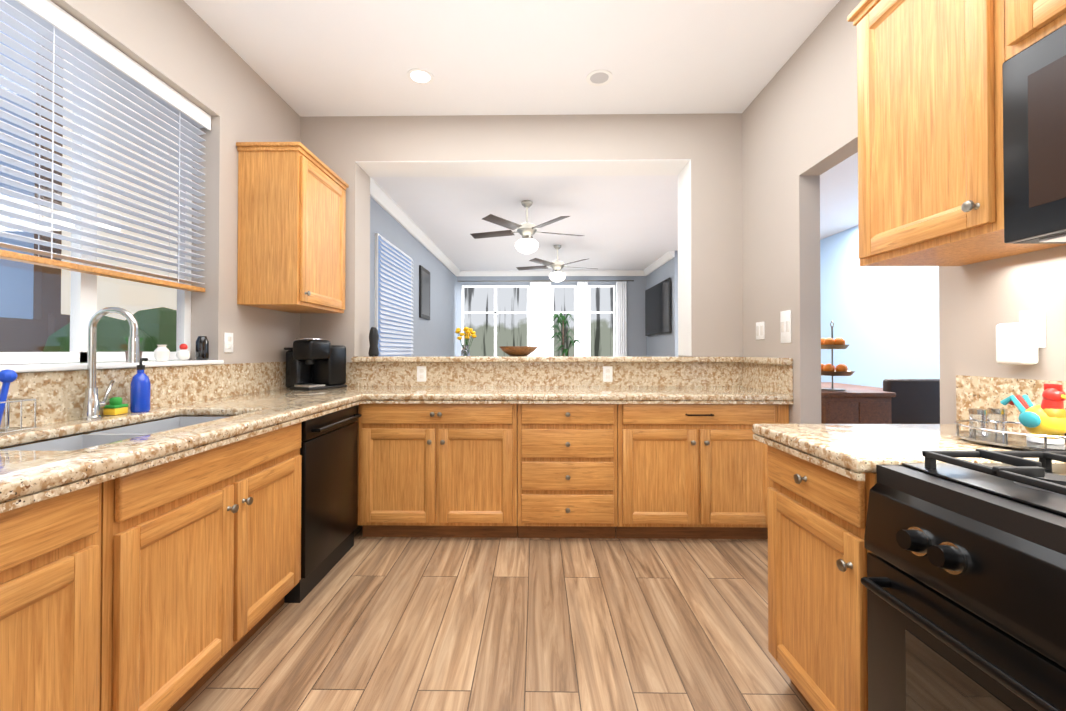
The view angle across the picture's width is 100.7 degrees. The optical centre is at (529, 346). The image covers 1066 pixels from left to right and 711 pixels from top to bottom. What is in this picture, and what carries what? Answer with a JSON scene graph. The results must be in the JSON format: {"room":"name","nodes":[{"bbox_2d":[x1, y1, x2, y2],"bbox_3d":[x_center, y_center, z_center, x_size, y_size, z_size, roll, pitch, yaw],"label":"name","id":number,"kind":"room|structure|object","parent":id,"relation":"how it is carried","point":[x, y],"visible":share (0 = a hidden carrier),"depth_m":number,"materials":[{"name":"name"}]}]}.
{"room":"kitchen","nodes":[
{"label":"kitchen","id":0,"kind":"room"},
{"bbox_2d":[178,507,812,710],"bbox_3d":[1.442,1.262,3.927,6.590,0.100,12.040,0,-1,1],"label":"floor","id":1,"kind":"structure","parent":0,"point":[481,624],"depth_m":1.83,"materials":[{"name":"brown wood"}]},
{"bbox_2d":[0,475,127,710],"bbox_3d":[-1.420,0.746,0.770,0.707,0.870,0.737,0,-1,1],"label":"base cabinet","id":2,"kind":"object","parent":1,"relation":"on","point":[64,557],"depth_m":1.02,"materials":[{"name":"brown wood"}]},
{"bbox_2d":[0,416,301,710],"bbox_3d":[-1.408,0.754,1.579,0.707,0.870,0.956,0,-1,1],"label":"base cabinet","id":3,"kind":"object","parent":1,"relation":"on","point":[168,586],"depth_m":1.45,"materials":[{"name":"brown wood"}]},
{"bbox_2d":[284,405,361,602],"bbox_3d":[-1.322,0.763,2.365,0.646,0.868,0.608,0,-1,1],"label":"dishwasher","id":4,"kind":"object","parent":1,"relation":"on","point":[328,450],"visible":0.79,"depth_m":2.27,"materials":[{"name":"black metal"}]},
{"bbox_2d":[355,420,357,462],"bbox_3d":[-1.397,0.762,2.380,0.707,0.870,0.679,0,-1,1],"label":"base cabinet","id":5,"kind":"object","parent":1,"relation":"on","point":[357,420],"depth_m":2.72,"materials":[{"name":"brown wood"}]},
{"bbox_2d":[0,356,363,512],"bbox_3d":[-1.470,0.277,1.887,0.887,0.430,3.620,0,-1,1],"label":"countertop","id":6,"kind":"structure","parent":5,"relation":"on","point":[254,399],"depth_m":1.64,"materials":[{"name":"stone"}]},
{"bbox_2d":[0,369,36,433],"bbox_3d":[-1.695,0.173,1.351,0.095,0.200,0.246,0,-1,1],"label":"dish rack","id":7,"kind":"object","parent":6,"relation":"on","point":[7,376],"visible":1,"depth_m":1.42,"materials":[{"name":"silver metal"}]},
{"bbox_2d":[80,307,139,419],"bbox_3d":[-1.624,0.063,1.741,0.189,0.434,0.138,0,-1,1],"label":"faucet","id":8,"kind":"object","parent":6,"relation":"on","point":[92,404],"visible":1,"depth_m":1.70,"materials":[{"name":"silver metal"}]},
{"bbox_2d":[1,416,226,450],"bbox_3d":[-1.411,0.404,1.600,0.406,0.171,0.846,0,-1,1],"label":"sink","id":9,"kind":"object","parent":6,"relation":"in","point":[72,443],"depth_m":1.59,"materials":[{"name":"silver metal"}]},
{"bbox_2d":[103,397,127,414],"bbox_3d":[-1.703,0.245,1.816,0.050,0.070,0.060,0,-1,1],"label":"sponge","id":10,"kind":"object","parent":6,"relation":"on","point":[116,406],"visible":0.9,"depth_m":1.80,"materials":[{"name":"green"}]},
{"bbox_2d":[130,358,150,412],"bbox_3d":[-1.675,0.165,1.902,0.070,0.231,0.066,0,-1,1],"label":"soap bottle","id":11,"kind":"object","parent":6,"relation":"on","point":[140,392],"visible":0.96,"depth_m":1.88,"materials":[{"name":"blue plastic"}]},
{"bbox_2d":[195,336,208,359],"bbox_3d":[-1.785,0.010,2.405,0.060,0.130,0.058,0,-1,1],"label":"bottle","id":12,"kind":"object","parent":6,"relation":"on","point":[202,348],"visible":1,"depth_m":2.38,"materials":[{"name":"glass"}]},
{"bbox_2d":[284,338,346,390],"bbox_3d":[-1.524,0.120,3.097,0.335,0.345,0.315,0,-1,26],"label":"coffee maker","id":13,"kind":"object","parent":6,"relation":"on","point":[315,364],"visible":1,"depth_m":3.04,"materials":[{"name":"black plastic"}]},
{"bbox_2d":[368,327,378,355],"bbox_3d":[-1.229,-0.038,3.478,0.080,0.230,0.080,0,-1,1],"label":"pepper mill","id":14,"kind":"object","parent":6,"relation":"on","point":[373,341],"visible":1,"depth_m":3.45,"materials":[{"name":"black"}]},
{"bbox_2d":[364,356,792,403],"bbox_3d":[0.294,0.213,3.166,2.579,0.277,1.015,0,-1,1],"label":"countertop","id":15,"kind":"structure","parent":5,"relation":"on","point":[387,379],"depth_m":3.24,"materials":[{"name":"stone"}]},
{"bbox_2d":[417,366,425,381],"bbox_3d":[-0.807,0.206,3.291,0.070,0.115,0.009,0,-1,1],"label":"outlet","id":16,"kind":"object","parent":15,"relation":"attached to","point":[421,373],"visible":1,"depth_m":3.29,"materials":[{"name":"white plastic"}]},
{"bbox_2d":[499,346,537,355],"bbox_3d":[-0.089,0.039,3.481,0.310,0.075,0.310,0,-1,1],"label":"bowl","id":17,"kind":"object","parent":15,"relation":"on","point":[518,350],"visible":1,"depth_m":3.38,"materials":[{"name":"brown wood"}]},
{"bbox_2d":[603,366,612,381],"bbox_3d":[0.578,0.205,3.271,0.070,0.115,0.009,0,-1,1],"label":"outlet","id":18,"kind":"object","parent":15,"relation":"attached to","point":[607,373],"visible":1,"depth_m":3.27,"materials":[{"name":"white plastic"}]},
{"bbox_2d":[358,403,521,537],"bbox_3d":[-0.553,0.768,2.989,0.996,0.870,0.601,0,-1,1],"label":"base cabinet","id":19,"kind":"object","parent":1,"relation":"on","point":[425,470],"depth_m":2.70,"materials":[{"name":"brown wood"}]},
{"bbox_2d":[545,313,586,355],"bbox_3d":[0.760,0.294,9.141,1.000,1.940,0.884,0,-1,1],"label":"potted plant","id":20,"kind":"object","parent":1,"relation":"on","point":[563,322],"visible":0.25,"depth_m":9.08,"materials":[{"name":"green plant"}]},
{"bbox_2d":[522,404,625,537],"bbox_3d":[0.234,0.768,2.978,0.652,0.870,0.601,0,-1,1],"label":"base cabinet","id":21,"kind":"object","parent":1,"relation":"on","point":[574,455],"depth_m":2.68,"materials":[{"name":"brown wood"}]},
{"bbox_2d":[626,404,788,538],"bbox_3d":[1.051,0.767,2.966,1.056,0.870,0.601,0,-1,1],"label":"base cabinet","id":22,"kind":"object","parent":1,"relation":"on","point":[673,471],"depth_m":2.67,"materials":[{"name":"brown wood"}]},
{"bbox_2d":[767,445,866,710],"bbox_3d":[1.193,0.751,1.320,0.728,0.870,0.490,0,-1,1],"label":"base cabinet","id":23,"kind":"object","parent":1,"relation":"on","point":[818,551],"depth_m":1.28,"materials":[{"name":"brown wood"}]},
{"bbox_2d":[752,375,1065,480],"bbox_3d":[1.171,0.210,0.586,0.752,0.232,2.030,0,-1,1],"label":"countertop","id":24,"kind":"structure","parent":23,"relation":"on","point":[855,452],"depth_m":1.35,"materials":[{"name":"stone"}]},
{"bbox_2d":[954,383,1065,450],"bbox_3d":[1.374,0.187,1.238,0.256,0.172,0.276,0,-1,1],"label":"tray","id":25,"kind":"object","parent":24,"relation":"on","point":[1044,423],"visible":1,"depth_m":1.20,"materials":[{"name":"silver metal"}]},
{"bbox_2d":[821,382,882,390],"bbox_3d":[3.433,0.843,5.003,1.000,0.760,1.600,0,-1,1],"label":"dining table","id":26,"kind":"object","parent":1,"relation":"on","point":[857,386],"visible":0.1,"depth_m":5.09,"materials":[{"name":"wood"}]},
{"bbox_2d":[821,384,895,423],"bbox_3d":[2.515,0.785,3.988,0.546,0.855,1.296,0,-1,1],"label":"sideboard","id":27,"kind":"object","parent":1,"relation":"on","point":[849,405],"visible":0.15,"depth_m":3.36,"materials":[{"name":"brown wood"}]},
{"bbox_2d":[821,321,854,390],"bbox_3d":[2.442,0.071,3.564,0.300,0.564,0.300,0,-1,1],"label":"fruit stand","id":28,"kind":"object","parent":27,"relation":"on","point":[831,343],"visible":0.83,"depth_m":3.49,"materials":[{"name":"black metal"}]},
{"bbox_2d":[863,473,876,710],"bbox_3d":[1.184,0.745,0.685,0.728,0.870,0.812,0,-1,1],"label":"base cabinet","id":29,"kind":"object","parent":1,"relation":"on","point":[870,478],"depth_m":1.11,"materials":[{"name":"brown wood"}]},
{"bbox_2d":[883,379,939,423],"bbox_3d":[3.167,0.741,3.852,0.460,0.940,0.510,0,-1,1],"label":"dining chair","id":30,"kind":"object","parent":1,"relation":"on","point":[915,401],"visible":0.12,"depth_m":3.60,"materials":[{"name":"black leather"}]},
{"bbox_2d":[860,449,1065,710],"bbox_3d":[1.139,0.707,0.689,0.766,0.945,0.762,0,-1,1],"label":"range","id":31,"kind":"object","parent":1,"relation":"on","point":[963,582],"visible":1,"depth_m":0.85,"materials":[{"name":"black metal"}]},
{"bbox_3d":[-0.855,0.746,5.865,0.900,0.970,0.400,0,-1,1],"label":"console table","id":32,"kind":"object","parent":1,"relation":"on","visible":0},
{"bbox_2d":[455,327,475,355],"bbox_3d":[-0.850,0.003,5.877,0.282,0.516,0.317,0,-1,1],"label":"flower vase","id":33,"kind":"object","parent":32,"relation":"on","point":[465,351],"visible":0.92,"depth_m":5.84,"materials":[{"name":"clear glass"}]},
{"bbox_2d":[184,0,857,270],"bbox_3d":[1.442,-1.788,3.957,6.590,0.100,12.040,0,-1,1],"label":"ceiling","id":34,"kind":"structure","parent":0,"point":[312,58],"depth_m":2.85,"materials":[{"name":"white paint"}]},
{"bbox_2d":[407,68,433,84],"bbox_3d":[-0.708,-1.745,2.857,0.169,0.005,0.169,0,-1,-5],"label":"recessed light","id":35,"kind":"object","parent":34,"relation":"in","point":[420,76],"depth_m":2.85,"materials":[{"name":"white"}]},
{"bbox_2d":[471,200,584,253],"bbox_3d":[-0.033,-1.416,5.324,1.410,0.614,1.341,0,-1,1],"label":"ceiling fan","id":36,"kind":"object","parent":34,"relation":"hanging from","point":[527,243],"visible":1,"depth_m":5.19,"materials":[{"name":"silver metal"}]},
{"bbox_2d":[516,245,595,281],"bbox_3d":[0.468,-1.395,7.517,1.410,0.614,1.341,0,-1,1],"label":"ceiling fan","id":37,"kind":"object","parent":34,"relation":"hanging from","point":[556,274],"visible":1,"depth_m":7.39,"materials":[{"name":"silver metal"}]},
{"bbox_2d":[586,69,612,85],"bbox_3d":[0.452,-1.745,2.870,0.169,0.005,0.169,0,-1,-8],"label":"recessed light","id":38,"kind":"object","parent":34,"relation":"in","point":[599,77],"depth_m":2.87,"materials":[{"name":"white"}]},
{"bbox_2d":[20,0,1065,506],"bbox_3d":[1.403,-0.263,3.942,6.670,2.950,12.040,0,-1,1],"label":"wall","id":39,"kind":"structure","parent":0,"point":[752,248],"depth_m":3.25,"materials":[{"name":"white paint"}]},
{"bbox_2d":[0,0,191,364],"bbox_3d":[-1.947,-0.624,1.343,0.045,1.375,2.296,0,-1,1],"label":"window","id":40,"kind":"structure","parent":39,"relation":"in","point":[83,299],"depth_m":1.90,"materials":[{"name":"white plastic"}]},
{"bbox_2d":[0,0,210,291],"bbox_3d":[-1.851,-0.812,1.344,0.078,0.996,2.284,0,-1,1],"label":"window blinds","id":41,"kind":"object","parent":40,"relation":"attached to","point":[51,16],"visible":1,"depth_m":1.86,"materials":[{"name":"white plastic"}]},
{"bbox_2d":[224,333,232,352],"bbox_3d":[-1.747,-0.021,2.564,0.009,0.115,0.070,0,-1,1],"label":"outlet","id":42,"kind":"object","parent":39,"relation":"attached to","point":[228,342],"visible":1,"depth_m":2.56,"materials":[{"name":"white plastic"}]},
{"bbox_2d":[236,142,348,312],"bbox_3d":[-1.537,-0.730,2.959,0.412,0.964,0.688,0,-1,1],"label":"upper cabinet","id":43,"kind":"object","parent":39,"relation":"attached to","point":[291,227],"visible":1,"depth_m":2.64,"materials":[{"name":"brown wood"}]},
{"bbox_2d":[375,233,413,355],"bbox_3d":[-1.675,-0.512,5.564,0.067,1.480,1.350,0,-1,1],"label":"window blinds","id":44,"kind":"object","parent":39,"relation":"attached to","point":[393,295],"visible":0.9,"depth_m":5.37,"materials":[{"name":"white plastic"}]},
{"bbox_2d":[370,177,459,275],"bbox_3d":[-1.642,-1.654,6.835,0.100,0.110,6.130,0,-1,1],"label":"crown molding","id":45,"kind":"structure","parent":39,"relation":"attached to","point":[379,195],"depth_m":5.89,"materials":[{"name":"white"}]},
{"bbox_2d":[419,265,429,319],"bbox_3d":[-1.672,-0.837,7.042,0.031,0.800,0.600,0,-1,1],"label":"picture frame","id":46,"kind":"object","parent":39,"relation":"attached to","point":[424,293],"visible":1,"depth_m":6.95,"materials":[{"name":"black"}]},
{"bbox_2d":[462,285,614,355],"bbox_3d":[0.191,-0.170,9.830,3.420,2.380,0.036,0,-1,1],"label":"living room window","id":47,"kind":"structure","parent":39,"relation":"in","point":[494,317],"depth_m":9.82,"materials":[{"name":"white plastic"}]},
{"bbox_2d":[458,280,633,355],"bbox_3d":[0.350,-0.106,9.771,3.900,2.712,0.032,0,-1,1],"label":"curtain","id":48,"kind":"object","parent":39,"relation":"hanging from","point":[540,311],"visible":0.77,"depth_m":9.77,"materials":[{"name":"white fabric"}]},
{"bbox_2d":[460,270,646,275],"bbox_3d":[0.536,-1.625,9.819,4.130,0.110,0.100,0,-1,1],"label":"crown molding","id":49,"kind":"structure","parent":39,"relation":"attached to","point":[527,272],"depth_m":9.80,"materials":[{"name":"white wood"}]},
{"bbox_2d":[645,277,670,335],"bbox_3d":[2.557,-0.732,8.856,0.059,1.015,1.750,0,-1,1],"label":"television","id":50,"kind":"object","parent":39,"relation":"attached to","point":[658,308],"visible":1,"depth_m":8.66,"materials":[{"name":"black"}]},
{"bbox_2d":[643,251,674,274],"bbox_3d":[2.536,-1.635,8.776,0.100,0.110,1.870,0,-1,1],"label":"crown molding","id":51,"kind":"structure","parent":39,"relation":"attached to","point":[669,255],"depth_m":8.57,"materials":[{"name":"white"}]},
{"bbox_2d":[756,322,764,339],"bbox_3d":[1.580,-0.107,3.028,0.009,0.120,0.110,0,-1,1],"label":"light switch","id":52,"kind":"object","parent":39,"relation":"attached to","point":[760,330],"visible":1,"depth_m":3.02,"materials":[{"name":"white plastic"}]},
{"bbox_2d":[780,310,790,342],"bbox_3d":[1.575,-0.120,2.718,0.009,0.200,0.110,0,-1,1],"label":"light switch","id":53,"kind":"object","parent":39,"relation":"attached to","point":[785,319],"visible":1,"depth_m":2.72,"materials":[{"name":"white plastic"}]},
{"bbox_2d":[847,0,1065,265],"bbox_3d":[1.366,-0.760,1.357,0.382,0.934,0.500,0,-1,1],"label":"upper cabinet","id":54,"kind":"object","parent":39,"relation":"attached to","point":[930,133],"depth_m":1.33,"materials":[{"name":"brown wood"}]},
{"bbox_2d":[996,310,1045,364],"bbox_3d":[1.530,-0.027,1.380,0.061,0.168,0.095,0,-1,1],"label":"wall outlet","id":55,"kind":"object","parent":39,"relation":"attached to","point":[1022,341],"visible":1,"depth_m":1.35,"materials":[{"name":"white plastic"}]},
{"bbox_2d":[995,0,1065,63],"bbox_3d":[1.357,-0.977,0.724,0.382,0.514,0.768,0,-1,1],"label":"upper cabinet","id":56,"kind":"object","parent":39,"relation":"attached to","point":[1019,24],"depth_m":1.05,"materials":[{"name":"brown wood"}]},
{"bbox_2d":[1002,25,1065,243],"bbox_3d":[1.342,-0.483,0.719,0.411,0.459,0.764,0,-1,1],"label":"over-the-range microwave","id":57,"kind":"object","parent":56,"relation":"attached to","point":[1034,122],"visible":1,"depth_m":1.03,"materials":[{"name":"black metal"}]},
{"label":"outside","id":58,"kind":"structure","parent":0,"visible":0},
{"bbox_2d":[0,9,177,364],"bbox_3d":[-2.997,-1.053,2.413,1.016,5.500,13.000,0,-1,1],"label":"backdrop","id":59,"kind":"structure","parent":58,"point":[103,298],"depth_m":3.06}
]}

